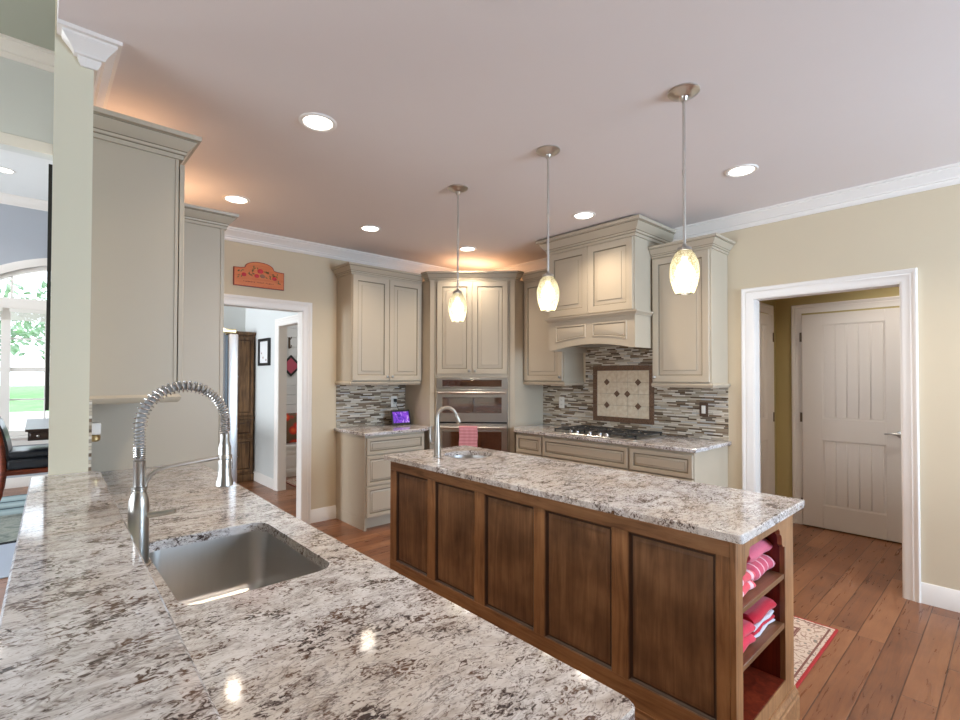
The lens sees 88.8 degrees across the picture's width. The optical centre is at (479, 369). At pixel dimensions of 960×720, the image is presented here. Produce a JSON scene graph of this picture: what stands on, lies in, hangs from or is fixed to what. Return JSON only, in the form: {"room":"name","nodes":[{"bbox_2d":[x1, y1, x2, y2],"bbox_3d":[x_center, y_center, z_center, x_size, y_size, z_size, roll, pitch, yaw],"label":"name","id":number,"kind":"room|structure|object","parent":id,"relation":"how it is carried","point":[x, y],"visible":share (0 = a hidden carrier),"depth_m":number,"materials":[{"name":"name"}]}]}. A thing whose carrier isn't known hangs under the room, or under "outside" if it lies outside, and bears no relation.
{"room":"kitchen","nodes":[
{"label":"kitchen","id":0,"kind":"room"},
{"bbox_2d":[0,203,51,477],"bbox_3d":[-6.754,-0.367,5.704,6.880,3.750,0.120,1,-1,-42],"label":"wall","id":1,"kind":"structure","parent":0,"point":[23,231],"depth_m":6.37,"materials":[{"name":"grey paint"}]},
{"bbox_2d":[0,192,47,210],"bbox_3d":[-6.682,-2.183,5.656,6.880,0.119,0.082,1,-1,-42],"label":"trim","id":2,"kind":"structure","parent":1,"relation":"attached to","point":[9,199],"depth_m":6.35,"materials":[{"name":"white paint"}]},
{"bbox_2d":[0,258,48,445],"bbox_3d":[-5.503,-0.268,6.794,2.680,2.510,0.150,1,-1,-42],"label":"window","id":3,"kind":"structure","parent":1,"relation":"in","point":[18,437],"depth_m":6.31,"materials":[{"name":"white paint"}]},
{"bbox_2d":[10,308,50,321],"bbox_3d":[-5.748,-0.702,6.495,0.695,0.148,0.041,1,-1,-42],"label":"window blind","id":4,"kind":"object","parent":3,"relation":"attached to","point":[31,314],"visible":0.52,"depth_m":6.37,"materials":[{"name":"white plastic"}]},
{"bbox_2d":[4,474,47,488],"bbox_3d":[-6.919,1.439,5.438,6.320,0.130,0.015,1,-1,-42],"label":"baseboard","id":5,"kind":"structure","parent":1,"relation":"attached to","point":[17,482],"depth_m":6.32,"materials":[{"name":"white paint"}]},
{"bbox_2d":[0,0,54,200],"bbox_3d":[-2.156,-2.315,2.260,9.000,0.060,11.800,1,-1,-42],"label":"ceiling","id":6,"kind":"structure","parent":0,"point":[30,21],"depth_m":3.38,"materials":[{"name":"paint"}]},
{"bbox_2d":[0,167,15,173],"bbox_3d":[-5.345,-2.238,5.510,0.188,0.008,0.188,1,-1,-42],"label":"recessed light","id":7,"kind":"object","parent":6,"relation":"in","point":[2,169],"visible":1,"depth_m":5.53,"materials":[{"name":"white paint"}]},
{"bbox_2d":[48,0,93,474],"bbox_3d":[-2.358,-0.403,2.750,0.117,3.750,2.372,1,-1,-42],"label":"wall","id":8,"kind":"structure","parent":0,"point":[68,447],"depth_m":1.87,"materials":[{"name":"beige paint"}]},
{"bbox_2d":[45,164,52,410],"bbox_3d":[-2.314,-0.382,2.632,0.016,1.155,0.900,1,-1,-41],"label":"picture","id":9,"kind":"object","parent":8,"relation":"attached to","point":[49,238],"visible":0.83,"depth_m":2.29,"materials":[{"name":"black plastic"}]},
{"bbox_2d":[57,18,122,108],"bbox_3d":[-1.690,-1.225,2.095,0.193,0.108,0.651,1,-1,-42],"label":"trim","id":10,"kind":"structure","parent":8,"relation":"attached to","point":[97,52],"depth_m":1.90,"materials":[{"name":"white paint"}]},
{"bbox_2d":[88,399,91,470],"bbox_3d":[-1.837,0.338,2.260,0.010,0.425,0.933,1,-1,-42],"label":"backsplash","id":11,"kind":"structure","parent":8,"relation":"attached to","point":[90,401],"depth_m":1.92,"materials":[{"name":"tile"}]},
{"bbox_2d":[92,422,100,441],"bbox_3d":[-1.699,0.279,2.155,0.052,0.130,0.080,1,-1,-42],"label":"air freshener","id":12,"kind":"object","parent":11,"relation":"attached to","point":[96,426],"visible":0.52,"depth_m":2.15,"materials":[{"name":"white plastic"}]},
{"bbox_2d":[89,105,201,403],"bbox_3d":[-1.727,-0.466,2.450,0.409,1.237,0.817,1,-1,-42],"label":"upper cabinet","id":13,"kind":"object","parent":8,"relation":"attached to","point":[138,172],"visible":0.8,"depth_m":2.18,"materials":[{"name":"beige paint"}]},
{"bbox_2d":[91,203,238,471],"bbox_3d":[-2.172,0.249,3.209,0.788,2.460,1.054,1,-1,-42],"label":"tall cabinet","id":14,"kind":"object","parent":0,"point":[187,429],"visible":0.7,"depth_m":2.98,"materials":[{"name":"beige paint"}]},
{"bbox_2d":[0,56,424,509],"bbox_3d":[-3.289,-0.395,3.421,8.931,3.750,0.127,1,-1,-42],"label":"wall","id":15,"kind":"structure","parent":0,"point":[307,278],"depth_m":4.70,"materials":[{"name":"beige paint"}]},
{"bbox_2d":[0,33,54,72],"bbox_3d":[-4.793,-2.236,1.951,4.685,0.119,0.082,1,-1,-42],"label":"trim","id":16,"kind":"structure","parent":15,"relation":"attached to","point":[11,48],"depth_m":3.43,"materials":[{"name":"white paint"}]},
{"bbox_2d":[233,262,283,290],"bbox_3d":[-2.021,-0.866,4.495,0.442,0.234,0.021,1,-1,-42],"label":"wall sign","id":17,"kind":"object","parent":15,"relation":"attached to","point":[254,274],"visible":1,"depth_m":4.48,"materials":[{"name":"orange wood"}]},
{"bbox_2d":[224,294,311,523],"bbox_3d":[-2.084,0.419,4.499,1.054,2.160,0.139,1,-1,-42],"label":"trim","id":18,"kind":"structure","parent":15,"relation":"attached to","point":[304,309],"depth_m":4.77,"materials":[{"name":"white paint"}]},
{"bbox_2d":[311,505,335,522],"bbox_3d":[-1.562,1.441,4.889,0.267,0.130,0.015,1,-1,-42],"label":"baseboard","id":19,"kind":"structure","parent":15,"relation":"attached to","point":[325,513],"depth_m":4.88,"materials":[{"name":"white paint"}]},
{"bbox_2d":[336,385,404,427],"bbox_3d":[-1.157,0.362,5.275,0.831,0.471,0.008,1,-1,-42],"label":"backsplash","id":20,"kind":"structure","parent":15,"relation":"attached to","point":[356,405],"depth_m":5.22,"materials":[{"name":"tile"}]},
{"bbox_2d":[391,396,396,406],"bbox_3d":[-0.955,0.356,5.446,0.074,0.120,0.010,1,-1,-42],"label":"wall outlet","id":21,"kind":"object","parent":20,"relation":"attached to","point":[393,404],"visible":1,"depth_m":5.44,"materials":[{"name":"white plastic"}]},
{"bbox_2d":[331,262,423,384],"bbox_3d":[-1.053,-0.434,5.125,0.896,1.185,0.384,1,-1,-42],"label":"upper cabinet","id":22,"kind":"object","parent":15,"relation":"attached to","point":[379,309],"visible":1,"depth_m":4.96,"materials":[{"name":"beige paint"}]},
{"bbox_2d":[224,306,245,331],"bbox_3d":[-4.006,-0.336,7.379,0.560,3.750,1.100,1,-1,-42],"label":"wall","id":23,"kind":"structure","parent":0,"point":[234,317],"depth_m":7.07,"materials":[{"name":"grey paint"}]},
{"bbox_2d":[245,308,297,478],"bbox_3d":[-2.821,-0.346,6.567,0.100,3.750,3.897,1,-1,-42],"label":"wall","id":24,"kind":"structure","parent":0,"point":[260,321],"depth_m":6.56,"materials":[{"name":"grey paint"}]},
{"bbox_2d":[253,470,273,488],"bbox_3d":[-3.019,1.465,6.668,0.015,0.130,1.245,1,-1,-42],"label":"baseboard","id":25,"kind":"structure","parent":24,"relation":"attached to","point":[260,478],"depth_m":6.49,"materials":[{"name":"white paint"}]},
{"bbox_2d":[258,338,270,365],"bbox_3d":[-2.871,-0.232,6.521,0.030,0.360,0.405,1,-1,-42],"label":"framed print","id":26,"kind":"object","parent":24,"relation":"attached to","point":[264,345],"visible":1,"depth_m":6.51,"materials":[{"name":"white paper"}]},
{"bbox_2d":[273,314,297,490],"bbox_3d":[-2.164,0.439,5.814,0.124,2.160,1.190,1,-1,-42],"label":"trim","id":27,"kind":"structure","parent":24,"relation":"attached to","point":[281,324],"depth_m":6.19,"materials":[{"name":"white paint"}]},
{"bbox_2d":[286,325,297,412],"bbox_3d":[-2.574,-0.327,7.797,1.920,3.750,0.110,1,-1,-42],"label":"wall","id":28,"kind":"structure","parent":0,"point":[292,331],"depth_m":7.46,"materials":[{"name":"white paint"}]},
{"bbox_2d":[287,355,296,375],"bbox_3d":[-2.868,-0.058,7.439,0.330,0.330,0.015,1,-1,-42],"label":"diamond sign","id":29,"kind":"object","parent":28,"relation":"attached to","point":[291,361],"visible":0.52,"depth_m":7.44,"materials":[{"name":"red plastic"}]},
{"bbox_2d":[0,476,959,719],"bbox_3d":[-1.468,1.503,2.701,10.900,0.060,12.000,1,-1,-42],"label":"floor","id":30,"kind":"structure","parent":0,"point":[891,656],"depth_m":2.86,"materials":[{"name":"brown wood"}]},
{"bbox_2d":[0,494,26,578],"bbox_3d":[-4.734,1.488,4.434,3.400,0.008,3.240,1,-1,-42],"label":"rug","id":31,"kind":"object","parent":30,"relation":"on","point":[11,507],"visible":0.02,"depth_m":4.65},
{"bbox_2d":[0,417,47,500],"bbox_3d":[-4.839,0.981,5.251,0.585,1.030,0.552,1,-1,-42],"label":"armchair","id":32,"kind":"object","parent":31,"relation":"on","point":[21,460],"visible":0.59,"depth_m":5.04,"materials":[{"name":"black leather"}]},
{"bbox_2d":[0,418,12,460],"bbox_3d":[-4.988,0.743,5.119,0.180,0.460,0.440,1,-1,-42],"label":"cushion","id":33,"kind":"object","parent":32,"relation":"on","point":[5,434],"depth_m":5.00,"materials":[{"name":"black leather"}]},
{"bbox_2d":[6,456,47,469],"bbox_3d":[-4.793,0.976,5.294,0.460,0.109,0.530,1,-1,-42],"label":"seat cushion","id":34,"kind":"object","parent":32,"relation":"on","point":[17,462],"depth_m":5.06,"materials":[{"name":"black leather"}]},
{"bbox_2d":[8,445,47,458],"bbox_3d":[-4.792,0.881,5.295,0.430,0.080,0.500,1,-1,-42],"label":"cushion","id":35,"kind":"object","parent":32,"relation":"on","point":[37,451],"depth_m":5.11,"materials":[{"name":"black leather"}]},
{"bbox_2d":[25,418,48,440],"bbox_3d":[-4.420,1.049,5.737,1.320,0.910,1.585,1,-1,-42],"label":"side table","id":36,"kind":"object","parent":31,"relation":"on","point":[37,429],"visible":0.2,"depth_m":4.84,"materials":[{"name":"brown wood"}]},
{"bbox_2d":[223,329,237,482],"bbox_3d":[-2.149,0.609,3.273,0.842,1.742,0.915,1,-1,-42],"label":"curtain","id":37,"kind":"object","parent":30,"relation":"on","point":[230,338],"visible":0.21,"depth_m":3.16,"materials":[{"name":"white fabric"}]},
{"bbox_2d":[236,331,255,482],"bbox_3d":[-3.458,0.506,6.772,0.544,2.050,0.499,1,-1,-42],"label":"armoire","id":38,"kind":"object","parent":30,"relation":"on","point":[245,339],"visible":0.18,"depth_m":6.71,"materials":[{"name":"brown wood"}]},
{"bbox_2d":[286,478,295,486],"bbox_3d":[-2.163,1.528,6.733,0.840,0.008,0.840,1,-1,-42],"label":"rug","id":39,"kind":"object","parent":30,"relation":"on","point":[292,481],"visible":0.03,"depth_m":6.67,"materials":[{"name":"beige fabric"}]},
{"bbox_2d":[286,442,296,476],"bbox_3d":[-2.519,1.318,7.463,1.450,0.450,0.415,1,-1,-42],"label":"cabinet","id":40,"kind":"object","parent":30,"relation":"on","point":[291,448],"visible":0.03,"depth_m":7.03,"materials":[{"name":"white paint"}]},
{"bbox_2d":[286,413,296,442],"bbox_3d":[-2.761,0.857,7.239,0.500,0.446,0.198,1,-1,-42],"label":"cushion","id":41,"kind":"object","parent":40,"relation":"on","point":[291,418],"visible":0.34,"depth_m":7.16,"materials":[{"name":"red fabric"}]},
{"bbox_2d":[336,431,423,530],"bbox_3d":[-1.012,1.067,4.993,0.675,0.883,0.605,1,-1,-42],"label":"base cabinet","id":42,"kind":"object","parent":30,"relation":"on","point":[363,476],"visible":0.59,"depth_m":4.70,"materials":[{"name":"beige paint"}]},
{"bbox_2d":[334,424,429,435],"bbox_3d":[-0.960,0.610,5.035,0.848,0.030,0.624,1,-1,-42],"label":"countertop","id":43,"kind":"structure","parent":42,"relation":"on","point":[371,430],"depth_m":4.88,"materials":[{"name":"stone"}]},
{"bbox_2d":[390,410,410,424],"bbox_3d":[-0.870,0.519,5.332,0.224,0.161,0.108,1,-1,-34],"label":"tablet","id":44,"kind":"object","parent":43,"relation":"on","point":[398,417],"visible":1,"depth_m":5.30,"materials":[{"name":"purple glass"}]},
{"bbox_2d":[405,270,542,452],"bbox_3d":[-0.074,0.243,5.472,1.165,2.549,1.175,1,-1,-42],"label":"oven tower","id":45,"kind":"object","parent":30,"relation":"on","point":[489,342],"visible":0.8,"depth_m":5.19,"materials":[{"name":"beige paint"}]},
{"bbox_2d":[436,377,507,451],"bbox_3d":[-0.086,0.625,5.136,0.756,1.085,0.098,0,-1,3],"label":"double oven","id":46,"kind":"object","parent":45,"relation":"on","point":[481,402],"visible":0.73,"depth_m":5.15,"materials":[{"name":"silver metal"}]},
{"bbox_2d":[459,426,477,446],"bbox_3d":[-0.121,0.775,5.098,0.197,0.375,0.049,0,-1,3],"label":"dish towel","id":47,"kind":"object","parent":46,"relation":"hanging from","point":[468,435],"visible":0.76,"depth_m":5.08,"materials":[{"name":"pink fabric"}]},
{"bbox_2d":[516,432,542,457],"bbox_3d":[0.692,1.071,4.989,0.664,0.883,0.343,1,-1,-42],"label":"base cabinet","id":48,"kind":"object","parent":30,"relation":"on","point":[526,444],"visible":0.23,"depth_m":4.78,"materials":[{"name":"beige paint"}]},
{"bbox_2d":[543,436,629,471],"bbox_3d":[1.119,1.064,4.520,0.664,0.883,0.916,1,-1,-42],"label":"base cabinet","id":49,"kind":"object","parent":30,"relation":"on","point":[600,454],"visible":0.17,"depth_m":4.28,"materials":[{"name":"beige paint"}]},
{"bbox_2d":[514,424,730,452],"bbox_3d":[1.139,0.607,4.515,0.654,0.030,1.990,1,-1,-42],"label":"countertop","id":50,"kind":"structure","parent":49,"relation":"on","point":[674,443],"depth_m":4.04,"materials":[{"name":"stone"}]},
{"bbox_2d":[550,425,664,441],"bbox_3d":[1.142,0.569,4.463,0.510,0.043,0.895,1,-1,-42],"label":"gas cooktop","id":51,"kind":"object","parent":50,"relation":"in","point":[580,430],"visible":1,"depth_m":4.35,"materials":[{"name":"silver metal"}]},
{"bbox_2d":[390,461,799,719],"bbox_3d":[0.371,1.035,2.658,0.659,0.883,2.184,1,-1,-42],"label":"kitchen island","id":52,"kind":"object","parent":30,"relation":"on","point":[651,613],"visible":0.77,"depth_m":2.04,"materials":[{"name":"brown wood"}]},
{"bbox_2d":[384,445,804,543],"bbox_3d":[0.373,0.577,2.683,0.714,0.030,2.239,1,-1,-42],"label":"island countertop","id":53,"kind":"structure","parent":52,"relation":"on","point":[733,515],"depth_m":2.24,"materials":[{"name":"stone"}]},
{"bbox_2d":[429,406,460,456],"bbox_3d":[-0.229,0.403,3.223,0.213,0.331,0.054,0,-1,-15],"label":"bar faucet","id":54,"kind":"object","parent":53,"relation":"on","point":[437,437],"visible":1,"depth_m":3.20,"materials":[{"name":"silver metal"}]},
{"bbox_2d":[450,455,486,457],"bbox_3d":[-0.079,0.683,3.300,0.356,0.164,0.356,1,-1,-42],"label":"bar sink","id":55,"kind":"object","parent":53,"relation":"in","point":[457,456],"visible":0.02,"depth_m":3.46,"materials":[{"name":"silver metal"}]},
{"bbox_2d":[743,619,755,652],"bbox_3d":[0.902,0.987,1.852,0.170,0.088,0.203,1,-1,-42],"label":"towel","id":56,"kind":"object","parent":52,"relation":"on","point":[748,627],"visible":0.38,"depth_m":1.81,"materials":[{"name":"red fabric"}]},
{"bbox_2d":[743,568,755,596],"bbox_3d":[0.907,0.790,1.860,0.170,0.081,0.203,1,-1,-42],"label":"towel","id":57,"kind":"object","parent":52,"relation":"on","point":[748,584],"visible":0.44,"depth_m":1.82,"materials":[{"name":"fabric"}]},
{"bbox_2d":[743,596,776,637],"bbox_3d":[1.051,0.984,2.008,0.235,0.098,0.224,1,-1,-42],"label":"towel","id":58,"kind":"object","parent":52,"relation":"on","point":[760,614],"visible":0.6,"depth_m":1.93,"materials":[{"name":"red fabric"}]},
{"bbox_2d":[746,554,775,580],"bbox_3d":[1.062,0.799,2.026,0.230,0.068,0.216,1,-1,-42],"label":"towel","id":59,"kind":"object","parent":52,"relation":"on","point":[764,562],"visible":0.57,"depth_m":1.95,"materials":[{"name":"pink fabric"}]},
{"bbox_2d":[747,538,772,562],"bbox_3d":[1.060,0.731,2.032,0.225,0.068,0.206,1,-1,-42],"label":"towel","id":60,"kind":"object","parent":59,"relation":"on","point":[764,545],"visible":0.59,"depth_m":1.95,"materials":[{"name":"pink fabric"}]},
{"bbox_2d":[743,666,783,719],"bbox_3d":[0.977,1.272,1.950,0.454,0.021,0.287,1,-1,-42],"label":"shelf","id":61,"kind":"object","parent":52,"relation":"attached to","point":[763,687],"depth_m":1.93,"materials":[{"name":"red wood"}]},
{"bbox_2d":[743,620,783,671],"bbox_3d":[0.978,1.043,1.953,0.454,0.021,0.287,1,-1,-42],"label":"shelf","id":62,"kind":"object","parent":52,"relation":"attached to","point":[754,649],"depth_m":1.86,"materials":[{"name":"brown wood"}]},
{"bbox_2d":[743,570,783,612],"bbox_3d":[0.978,0.843,1.956,0.454,0.021,0.287,1,-1,-42],"label":"shelf","id":63,"kind":"object","parent":52,"relation":"attached to","point":[770,578],"depth_m":1.89,"materials":[{"name":"brown wood"}]},
{"bbox_2d":[630,446,727,486],"bbox_3d":[1.607,1.057,3.983,0.664,0.883,0.528,1,-1,-42],"label":"base cabinet","id":64,"kind":"object","parent":30,"relation":"on","point":[710,467],"visible":0.18,"depth_m":3.79,"materials":[{"name":"beige paint"}]},
{"bbox_2d":[794,616,837,687],"bbox_3d":[1.172,1.480,3.144,0.780,0.008,1.700,1,-1,-42],"label":"rug","id":65,"kind":"object","parent":30,"relation":"on","point":[811,639],"visible":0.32,"depth_m":2.63,"materials":[{"name":"beige fabric"}]},
{"bbox_3d":[-0.958,1.017,1.701,0.566,0.883,2.926,1,-1,-42],"label":"base cabinet","id":66,"kind":"object","parent":30,"relation":"on","visible":0},
{"bbox_2d":[100,463,634,719],"bbox_3d":[-0.934,0.560,1.703,0.596,0.030,2.968,1,-1,-42],"label":"countertop","id":67,"kind":"structure","parent":66,"relation":"on","point":[354,638],"depth_m":0.96,"materials":[{"name":"stone"}]},
{"bbox_2d":[128,381,232,566],"bbox_3d":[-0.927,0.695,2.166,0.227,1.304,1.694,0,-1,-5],"label":"spring faucet","id":68,"kind":"object","parent":67,"relation":"on","point":[139,514],"visible":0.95,"depth_m":1.36,"materials":[{"name":"silver metal"}]},
{"bbox_2d":[149,531,323,604],"bbox_3d":[-0.724,0.676,1.432,0.400,0.209,0.609,1,-1,-42],"label":"sink","id":69,"kind":"object","parent":67,"relation":"in","point":[214,569],"visible":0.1,"depth_m":1.66,"materials":[{"name":"silver metal"}]},
{"bbox_2d":[57,0,959,270],"bbox_3d":[1.567,-1.292,2.795,5.950,0.060,7.598,1,-1,-42],"label":"ceiling","id":70,"kind":"structure","parent":0,"point":[424,98],"depth_m":2.36,"materials":[{"name":"paint"}]},
{"bbox_2d":[222,194,249,203],"bbox_3d":[-1.796,-1.252,3.615,0.188,0.008,0.188,1,-1,-42],"label":"recessed light","id":71,"kind":"object","parent":70,"relation":"in","point":[235,199],"visible":1,"depth_m":3.61,"materials":[{"name":"white paint"}]},
{"bbox_2d":[298,112,336,131],"bbox_3d":[-0.832,-1.267,2.519,0.188,0.008,0.188,1,-1,-42],"label":"recessed light","id":72,"kind":"object","parent":70,"relation":"in","point":[318,122],"visible":1,"depth_m":2.51,"materials":[{"name":"white paint"}]},
{"bbox_2d":[359,225,380,231],"bbox_3d":[-0.966,-1.240,4.317,0.188,0.008,0.188,1,-1,-42],"label":"recessed light","id":73,"kind":"object","parent":70,"relation":"in","point":[368,228],"visible":1,"depth_m":4.31,"materials":[{"name":"white paint"}]},
{"bbox_2d":[448,184,467,321],"bbox_3d":[-0.153,-0.793,3.386,0.140,0.927,0.140,1,-1,-42],"label":"pendant lamp","id":74,"kind":"object","parent":70,"relation":"hanging from","point":[457,307],"visible":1,"depth_m":3.35,"materials":[{"name":"white glass"}]},
{"bbox_2d":[459,246,476,251],"bbox_3d":[-0.128,-1.228,4.998,0.188,0.008,0.188,1,-1,-42],"label":"recessed light","id":75,"kind":"object","parent":70,"relation":"in","point":[464,248],"visible":0.94,"depth_m":4.98,"materials":[{"name":"white paint"}]},
{"bbox_2d":[536,145,559,311],"bbox_3d":[0.391,-0.800,2.820,0.140,0.927,0.140,1,-1,-42],"label":"pendant lamp","id":76,"kind":"object","parent":70,"relation":"hanging from","point":[548,289],"visible":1,"depth_m":2.78,"materials":[{"name":"white glass"}]},
{"bbox_2d":[572,211,595,219],"bbox_3d":[0.839,-1.242,3.958,0.188,0.008,0.188,1,-1,-42],"label":"recessed light","id":77,"kind":"object","parent":70,"relation":"in","point":[584,215],"visible":1,"depth_m":3.95,"materials":[{"name":"white paint"}]},
{"bbox_2d":[667,82,699,294],"bbox_3d":[0.930,-0.808,2.234,0.140,0.927,0.140,1,-1,-42],"label":"pendant lamp","id":78,"kind":"object","parent":70,"relation":"hanging from","point":[684,272],"visible":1,"depth_m":2.20,"materials":[{"name":"white glass"}]},
{"bbox_2d":[725,164,758,176],"bbox_3d":[1.651,-1.253,3.095,0.188,0.008,0.188,1,-1,-42],"label":"recessed light","id":79,"kind":"object","parent":70,"relation":"in","point":[745,169],"visible":1,"depth_m":3.09,"materials":[{"name":"white paint"}]},
{"bbox_2d":[521,184,959,590],"bbox_3d":[2.486,0.124,3.616,0.115,2.742,7.603,1,-1,-42],"label":"wall","id":80,"kind":"structure","parent":0,"point":[920,230],"depth_m":3.15,"materials":[{"name":"beige paint"}]},
{"bbox_2d":[522,268,583,385],"bbox_3d":[0.760,-0.430,5.149,0.384,1.185,0.565,1,-1,-42],"label":"upper cabinet","id":81,"kind":"object","parent":80,"relation":"attached to","point":[542,366],"visible":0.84,"depth_m":5.08,"materials":[{"name":"beige paint"}]},
{"bbox_2d":[224,162,959,273],"bbox_3d":[0.952,-1.218,2.227,4.055,0.108,7.388,1,-1,-42],"label":"trim","id":82,"kind":"structure","parent":80,"relation":"attached to","point":[947,175],"depth_m":3.90,"materials":[{"name":"white paint"}]},
{"bbox_2d":[535,214,675,352],"bbox_3d":[1.146,-0.700,4.508,0.682,1.044,1.087,1,-1,-42],"label":"range hood","id":83,"kind":"object","parent":80,"relation":"attached to","point":[602,273],"visible":0.98,"depth_m":4.21,"materials":[{"name":"beige paint"}]},
{"bbox_2d":[543,346,728,440],"bbox_3d":[1.371,0.152,4.748,0.008,0.885,1.970,1,-1,-42],"label":"backsplash","id":84,"kind":"structure","parent":80,"relation":"attached to","point":[676,410],"depth_m":4.52,"materials":[{"name":"tile"}]},
{"bbox_2d":[559,397,563,407],"bbox_3d":[0.877,0.355,5.273,0.010,0.120,0.074,1,-1,-42],"label":"wall outlet","id":85,"kind":"object","parent":84,"relation":"attached to","point":[561,399],"visible":1,"depth_m":5.27,"materials":[{"name":"white plastic"}]},
{"bbox_2d":[593,365,653,424],"bbox_3d":[1.371,0.235,4.732,0.010,0.549,0.661,1,-1,-42],"label":"tile mural","id":86,"kind":"object","parent":84,"relation":"attached to","point":[622,393],"visible":0.98,"depth_m":4.71,"materials":[{"name":"tile"}]},
{"bbox_2d":[699,402,707,416],"bbox_3d":[1.895,0.339,4.155,0.010,0.120,0.074,1,-1,-42],"label":"light switch","id":87,"kind":"object","parent":84,"relation":"attached to","point":[703,407],"visible":1,"depth_m":4.15,"materials":[{"name":"white plastic"}]},
{"bbox_2d":[648,233,735,387],"bbox_3d":[1.751,-0.445,4.060,0.384,1.185,0.561,1,-1,-42],"label":"upper cabinet","id":88,"kind":"object","parent":80,"relation":"attached to","point":[690,332],"visible":0.94,"depth_m":3.95,"materials":[{"name":"beige paint"}]},
{"bbox_2d":[741,268,920,602],"bbox_3d":[2.501,0.422,3.577,0.139,2.145,1.063,1,-1,-42],"label":"trim","id":89,"kind":"structure","parent":80,"relation":"attached to","point":[906,280],"depth_m":3.22,"materials":[{"name":"white paint"}]},
{"bbox_2d":[921,582,959,612],"bbox_3d":[3.872,1.408,1.974,0.015,0.130,3.134,1,-1,-42],"label":"baseboard","id":90,"kind":"structure","parent":80,"relation":"attached to","point":[933,595],"depth_m":3.06,"materials":[{"name":"white paint"}]},
{"bbox_2d":[759,299,776,494],"bbox_3d":[3.310,0.127,3.730,1.258,2.742,2.463,1,-1,-42],"label":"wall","id":91,"kind":"structure","parent":0,"point":[769,302],"depth_m":4.97,"materials":[{"name":"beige paint"}]},
{"bbox_2d":[759,312,774,494],"bbox_3d":[2.604,0.480,4.542,0.777,2.033,0.101,1,-1,-42],"label":"door","id":92,"kind":"structure","parent":91,"relation":"in","point":[767,416],"depth_m":4.69,"materials":[{"name":"paint"}]},
{"bbox_2d":[759,302,774,494],"bbox_3d":[2.571,0.434,4.567,0.950,2.150,0.024,1,-1,-42],"label":"trim","id":93,"kind":"structure","parent":91,"relation":"attached to","point":[765,308],"depth_m":4.86,"materials":[{"name":"white paint"}]},
{"bbox_2d":[776,287,898,542],"bbox_3d":[3.779,0.136,4.224,0.100,2.742,2.363,1,-1,-42],"label":"wall","id":94,"kind":"structure","parent":0,"point":[783,306],"depth_m":4.92,"materials":[{"name":"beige paint"}]},
{"bbox_2d":[791,296,898,523],"bbox_3d":[3.434,0.435,4.506,0.024,2.150,0.990,1,-1,-42],"label":"trim","id":95,"kind":"structure","parent":94,"relation":"attached to","point":[797,311],"depth_m":4.83,"materials":[{"name":"white paint"}]},
{"bbox_2d":[799,308,901,542],"bbox_3d":[3.398,0.481,4.484,0.101,2.033,0.817,1,-1,-42],"label":"door","id":96,"kind":"structure","parent":94,"relation":"in","point":[850,416],"depth_m":4.49,"materials":[{"name":"paint"}]},
{"bbox_3d":[-0.887,0.932,1.101,0.133,1.037,2.021,1,-1,-42],"label":"wall","id":97,"kind":"structure","parent":0,"visible":0},
{"bbox_2d":[0,471,221,719],"bbox_3d":[-0.885,0.398,1.075,0.201,0.030,2.074,1,-1,-41],"label":"countertop","id":98,"kind":"structure","parent":97,"relation":"on","point":[87,631],"depth_m":0.72,"materials":[{"name":"stone"}]},
{"label":"outside","id":99,"kind":"structure","parent":0,"visible":0},
{"bbox_2d":[9,411,48,430],"bbox_3d":[-15.924,2.263,17.457,80.000,0.009,28.700,1,-1,-42],"label":"driveway","id":100,"kind":"structure","parent":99,"point":[17,420],"depth_m":23.99,"materials":[{"name":"concrete"}]},
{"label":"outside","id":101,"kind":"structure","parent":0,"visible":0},
{"bbox_2d":[10,386,48,411],"bbox_3d":[-50.220,2.821,55.131,120.000,0.100,130.800,1,-1,-42],"label":"ground","id":102,"kind":"structure","parent":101,"point":[16,392],"depth_m":44.58,"materials":[{"name":"green plant"}]},
{"bbox_2d":[0,278,44,356],"bbox_3d":[-49.684,-3.742,46.658,12.909,12.786,13.042,1,-1,-42],"label":"tree","id":103,"kind":"object","parent":102,"relation":"on","point":[15,348],"visible":0.44,"depth_m":49.07,"materials":[{"name":"green plant"}]},
{"bbox_2d":[11,280,46,359],"bbox_3d":[-47.431,-4.268,59.505,14.581,14.236,13.875,1,-1,-42],"label":"tree","id":104,"kind":"object","parent":102,"relation":"on","point":[43,283],"visible":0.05,"depth_m":55.60,"materials":[{"name":"green plant"}]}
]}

